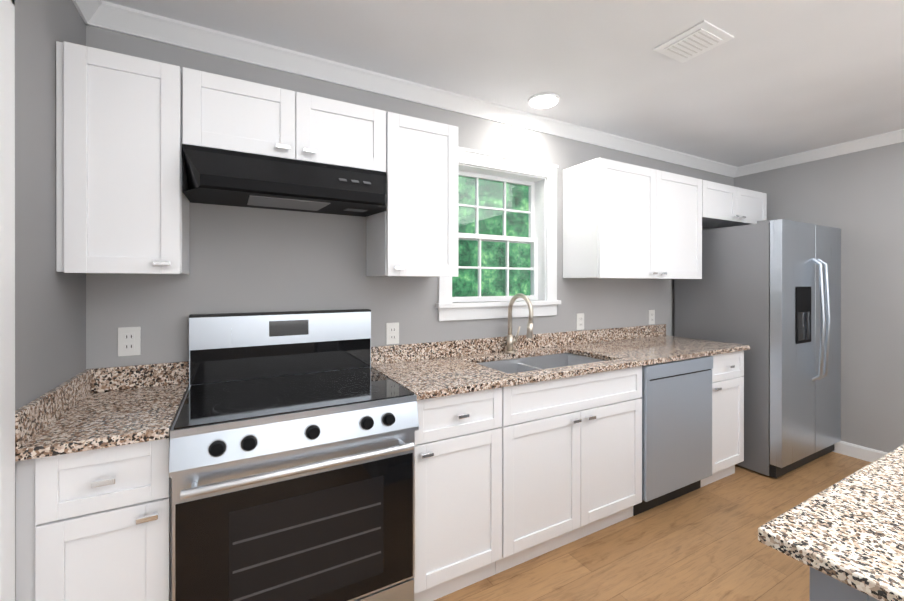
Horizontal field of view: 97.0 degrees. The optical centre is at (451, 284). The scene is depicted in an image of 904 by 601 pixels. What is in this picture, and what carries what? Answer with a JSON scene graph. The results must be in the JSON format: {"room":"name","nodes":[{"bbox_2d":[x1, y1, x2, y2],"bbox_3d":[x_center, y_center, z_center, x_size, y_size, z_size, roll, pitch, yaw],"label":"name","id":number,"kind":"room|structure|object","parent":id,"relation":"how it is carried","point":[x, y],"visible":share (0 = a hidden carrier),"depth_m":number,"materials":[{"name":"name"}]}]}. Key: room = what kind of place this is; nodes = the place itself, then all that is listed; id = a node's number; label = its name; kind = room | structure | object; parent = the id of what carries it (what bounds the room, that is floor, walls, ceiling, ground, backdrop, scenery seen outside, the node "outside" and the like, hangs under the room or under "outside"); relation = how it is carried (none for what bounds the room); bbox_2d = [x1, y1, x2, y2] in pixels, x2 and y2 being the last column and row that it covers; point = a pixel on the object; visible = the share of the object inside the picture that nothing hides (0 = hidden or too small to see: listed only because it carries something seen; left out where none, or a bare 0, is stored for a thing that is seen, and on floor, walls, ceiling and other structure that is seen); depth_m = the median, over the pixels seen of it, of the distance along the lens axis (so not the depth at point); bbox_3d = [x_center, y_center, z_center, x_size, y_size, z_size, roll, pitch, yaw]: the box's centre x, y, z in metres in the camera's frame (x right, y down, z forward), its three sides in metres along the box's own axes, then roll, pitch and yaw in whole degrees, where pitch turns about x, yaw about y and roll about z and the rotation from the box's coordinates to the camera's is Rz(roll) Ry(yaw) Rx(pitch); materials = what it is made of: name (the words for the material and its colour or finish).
{"room":"kitchen","nodes":[
{"label":"kitchen","id":0,"kind":"room"},
{"bbox_2d":[15,0,85,600],"bbox_3d":[-0.350,0.124,-0.571,0.150,2.435,4.800,0,0,-29],"label":"wall","id":1,"kind":"structure","parent":0,"point":[50,327],"depth_m":1.20,"materials":[{"name":"grey paint"}]},
{"bbox_2d":[0,0,14,600],"bbox_3d":[-0.862,0.280,0.540,0.020,2.120,1.080,0,0,-29],"label":"door frame","id":2,"kind":"structure","parent":1,"relation":"attached to","point":[7,300],"depth_m":0.98,"materials":[{"name":"white"}]},
{"bbox_2d":[72,0,107,29],"bbox_3d":[-0.257,-1.054,-0.521,0.062,0.078,4.800,0,0,-29],"label":"crown molding","id":3,"kind":"structure","parent":1,"relation":"attached to","point":[94,13],"depth_m":1.55,"materials":[{"name":"white wood"}]},
{"bbox_2d":[86,25,733,368],"bbox_3d":[0.597,0.120,2.769,5.020,2.435,0.150,0,0,-29],"label":"wall","id":4,"kind":"structure","parent":0,"point":[246,260],"depth_m":1.97,"materials":[{"name":"grey paint"}]},
{"bbox_2d":[56,41,188,274],"bbox_3d":[-1.200,-0.414,1.494,0.339,0.754,0.352,0,0,-29],"label":"upper cabinet","id":5,"kind":"object","parent":4,"relation":"attached to","point":[122,203],"visible":0.98,"depth_m":1.37,"materials":[{"name":"white wood"}]},
{"bbox_2d":[118,327,140,355],"bbox_3d":[-1.316,0.234,1.631,0.072,0.116,0.008,0,0,-29],"label":"electrical outlet","id":6,"kind":"object","parent":4,"relation":"attached to","point":[129,341],"visible":1,"depth_m":1.63,"materials":[{"name":"white plastic"}]},
{"bbox_2d":[182,144,385,216],"bbox_3d":[-0.673,-0.415,1.698,0.773,0.184,0.501,0,0,-29],"label":"range hood","id":7,"kind":"object","parent":4,"relation":"attached to","point":[225,177],"visible":1,"depth_m":1.53,"materials":[{"name":"black metal"}]},
{"bbox_2d":[182,67,385,171],"bbox_3d":[-0.709,-0.650,1.762,0.777,0.281,0.352,0,0,-29],"label":"upper cabinet","id":8,"kind":"object","parent":4,"relation":"attached to","point":[228,113],"visible":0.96,"depth_m":1.60,"materials":[{"name":"white wood"}]},
{"bbox_2d":[386,322,398,344],"bbox_3d":[-0.322,0.269,2.175,0.072,0.116,0.008,0,0,-29],"label":"electrical outlet","id":9,"kind":"object","parent":4,"relation":"attached to","point":[392,333],"visible":1,"depth_m":2.17,"materials":[{"name":"white plastic"}]},
{"bbox_2d":[366,112,457,276],"bbox_3d":[-0.200,-0.414,2.041,0.378,0.754,0.352,0,0,-29],"label":"upper cabinet","id":10,"kind":"object","parent":4,"relation":"attached to","point":[412,230],"visible":0.96,"depth_m":1.92,"materials":[{"name":"white wood"}]},
{"bbox_2d":[108,2,739,177],"bbox_3d":[0.657,-1.058,2.680,4.560,0.078,0.062,0,0,-29],"label":"crown molding","id":11,"kind":"structure","parent":4,"relation":"attached to","point":[125,20],"depth_m":2.06,"materials":[{"name":"white wood"}]},
{"bbox_2d":[436,147,560,320],"bbox_3d":[0.288,-0.297,2.574,0.930,1.021,0.195,0,0,-29],"label":"window","id":12,"kind":"structure","parent":4,"relation":"in","point":[539,179],"depth_m":2.64,"materials":[{"name":"white wood"}]},
{"bbox_2d":[576,313,583,329],"bbox_3d":[0.917,0.268,2.854,0.072,0.116,0.008,0,0,-29],"label":"electrical outlet","id":13,"kind":"object","parent":4,"relation":"attached to","point":[579,321],"visible":1,"depth_m":2.85,"materials":[{"name":"white plastic"}]},
{"bbox_2d":[563,158,701,278],"bbox_3d":[1.335,-0.415,2.882,1.104,0.754,0.352,0,0,-29],"label":"upper cabinet","id":14,"kind":"object","parent":4,"relation":"attached to","point":[621,220],"visible":1,"depth_m":2.68,"materials":[{"name":"white wood"}]},
{"bbox_2d":[649,310,654,323],"bbox_3d":[1.618,0.268,3.237,0.072,0.116,0.008,0,0,-29],"label":"electrical outlet","id":15,"kind":"object","parent":4,"relation":"attached to","point":[651,316],"visible":1,"depth_m":3.23,"materials":[{"name":"white plastic"}]},
{"bbox_2d":[702,180,766,227],"bbox_3d":[2.249,-0.651,3.381,0.974,0.284,0.352,0,0,-29],"label":"upper cabinet","id":16,"kind":"object","parent":4,"relation":"attached to","point":[723,205],"visible":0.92,"depth_m":3.24,"materials":[{"name":"white wood"}]},
{"bbox_2d":[102,0,903,166],"bbox_3d":[1.786,-1.145,0.597,5.020,0.100,5.100,0,0,-29],"label":"ceiling","id":17,"kind":"structure","parent":0,"point":[772,79],"depth_m":1.93,"materials":[{"name":"white paint"}]},
{"bbox_2d":[528,92,559,108],"bbox_3d":[0.547,-1.088,2.381,0.190,0.016,0.190,0,0,-29],"label":"recessed light","id":18,"kind":"object","parent":17,"relation":"in","point":[545,100],"visible":0.98,"depth_m":2.35,"materials":[{"name":"white"}]},
{"bbox_2d":[653,20,733,62],"bbox_3d":[1.091,-1.088,1.813,0.230,0.015,0.230,0,0,-29],"label":"ceiling vent","id":19,"kind":"object","parent":17,"relation":"in","point":[703,36],"visible":1,"depth_m":1.79,"materials":[{"name":"white metal"}]},
{"bbox_2d":[434,452,871,600],"bbox_3d":[1.786,1.390,0.600,5.020,0.100,5.100,0,0,-29],"label":"floor","id":20,"kind":"structure","parent":0,"point":[703,543],"depth_m":1.96,"materials":[{"name":"brown wood"}]},
{"bbox_2d":[15,437,171,600],"bbox_3d":[-1.133,0.898,1.373,0.339,0.883,0.632,0,0,-29],"label":"base cabinet","id":21,"kind":"object","parent":20,"relation":"on","point":[94,525],"visible":0.81,"depth_m":1.12,"materials":[{"name":"white wood"}]},
{"bbox_2d":[169,309,418,600],"bbox_3d":[-0.621,0.735,1.611,0.780,1.208,0.694,0,0,-29],"label":"range","id":22,"kind":"object","parent":20,"relation":"on","point":[292,457],"visible":1,"depth_m":1.40,"materials":[{"name":"silver metal"}]},
{"bbox_2d":[414,388,501,600],"bbox_3d":[-0.102,0.897,1.937,0.436,0.883,0.632,0,0,-29],"label":"base cabinet","id":23,"kind":"object","parent":20,"relation":"on","point":[458,491],"visible":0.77,"depth_m":1.69,"materials":[{"name":"white wood"}]},
{"bbox_2d":[477,353,641,573],"bbox_3d":[0.514,0.897,2.274,0.964,0.883,0.632,0,0,-29],"label":"base cabinet","id":24,"kind":"object","parent":20,"relation":"on","point":[571,459],"visible":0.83,"depth_m":1.99,"materials":[{"name":"white wood"}]},
{"bbox_2d":[15,294,749,461],"bbox_3d":[0.314,0.357,2.165,3.638,0.601,0.631,0,0,-29],"label":"countertop","id":25,"kind":"structure","parent":24,"relation":"on","point":[94,409],"depth_m":1.78,"materials":[{"name":"stone"}]},
{"bbox_2d":[505,294,532,353],"bbox_3d":[0.417,0.240,2.396,0.096,0.367,0.243,0,0,-29],"label":"faucet","id":26,"kind":"object","parent":25,"relation":"on","point":[510,341],"depth_m":2.45,"materials":[{"name":"silver metal"}]},
{"bbox_2d":[478,353,604,373],"bbox_3d":[0.515,0.556,2.263,0.838,0.203,0.458,0,0,-29],"label":"sink","id":27,"kind":"object","parent":25,"relation":"in","point":[538,361],"depth_m":2.48,"materials":[{"name":"silver metal"}]},
{"bbox_2d":[633,356,712,515],"bbox_3d":[1.231,0.897,2.666,0.663,0.882,0.621,0,0,-29],"label":"dishwasher","id":28,"kind":"object","parent":20,"relation":"on","point":[676,397],"visible":0.52,"depth_m":2.38,"materials":[{"name":"silver metal"}]},
{"bbox_2d":[701,351,743,486],"bbox_3d":[1.709,0.896,2.928,0.418,0.883,0.632,0,0,-29],"label":"base cabinet","id":29,"kind":"object","parent":20,"relation":"on","point":[727,413],"visible":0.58,"depth_m":2.69,"materials":[{"name":"white wood"}]},
{"bbox_2d":[675,219,840,477],"bbox_3d":[2.480,0.439,3.215,0.970,1.768,0.817,0,0,-29],"label":"refrigerator","id":30,"kind":"object","parent":20,"relation":"on","point":[768,292],"visible":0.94,"depth_m":2.86,"materials":[{"name":"grey metal"}]},
{"bbox_2d":[810,567,878,600],"bbox_3d":[1.821,0.895,0.627,2.120,0.890,1.245,0,0,-29],"label":"kitchen island","id":31,"kind":"object","parent":20,"relation":"on","point":[824,587],"visible":0.23,"depth_m":0.64,"materials":[{"name":"grey"}]},
{"bbox_2d":[758,444,903,600],"bbox_3d":[1.815,0.438,0.638,2.190,0.025,1.340,0,0,-29],"label":"island countertop","id":32,"kind":"structure","parent":31,"relation":"on","point":[848,530],"depth_m":0.69,"materials":[{"name":"stone"}]},
{"bbox_2d":[734,142,903,452],"bbox_3d":[3.921,0.122,1.768,0.150,2.435,4.800,0,0,-29],"label":"wall","id":33,"kind":"structure","parent":0,"point":[857,198],"depth_m":3.04,"materials":[{"name":"grey paint"}]},
{"bbox_2d":[736,129,903,176],"bbox_3d":[3.829,-1.057,1.715,0.062,0.078,4.800,0,0,-29],"label":"crown molding","id":34,"kind":"structure","parent":33,"relation":"attached to","point":[893,137],"depth_m":3.20,"materials":[{"name":"white wood"}]},
{"bbox_2d":[832,441,886,461],"bbox_3d":[3.838,1.289,1.723,0.040,0.100,4.800,0,0,-29],"label":"baseboard","id":35,"kind":"structure","parent":33,"relation":"attached to","point":[857,451],"depth_m":3.04,"materials":[{"name":"white wood"}]},
{"label":"outside","id":36,"kind":"structure","parent":0,"visible":0},
{"bbox_2d":[452,176,529,296],"bbox_3d":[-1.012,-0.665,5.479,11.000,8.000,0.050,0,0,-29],"label":"trees","id":37,"kind":"object","parent":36,"point":[457,287],"depth_m":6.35,"materials":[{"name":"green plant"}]}
]}

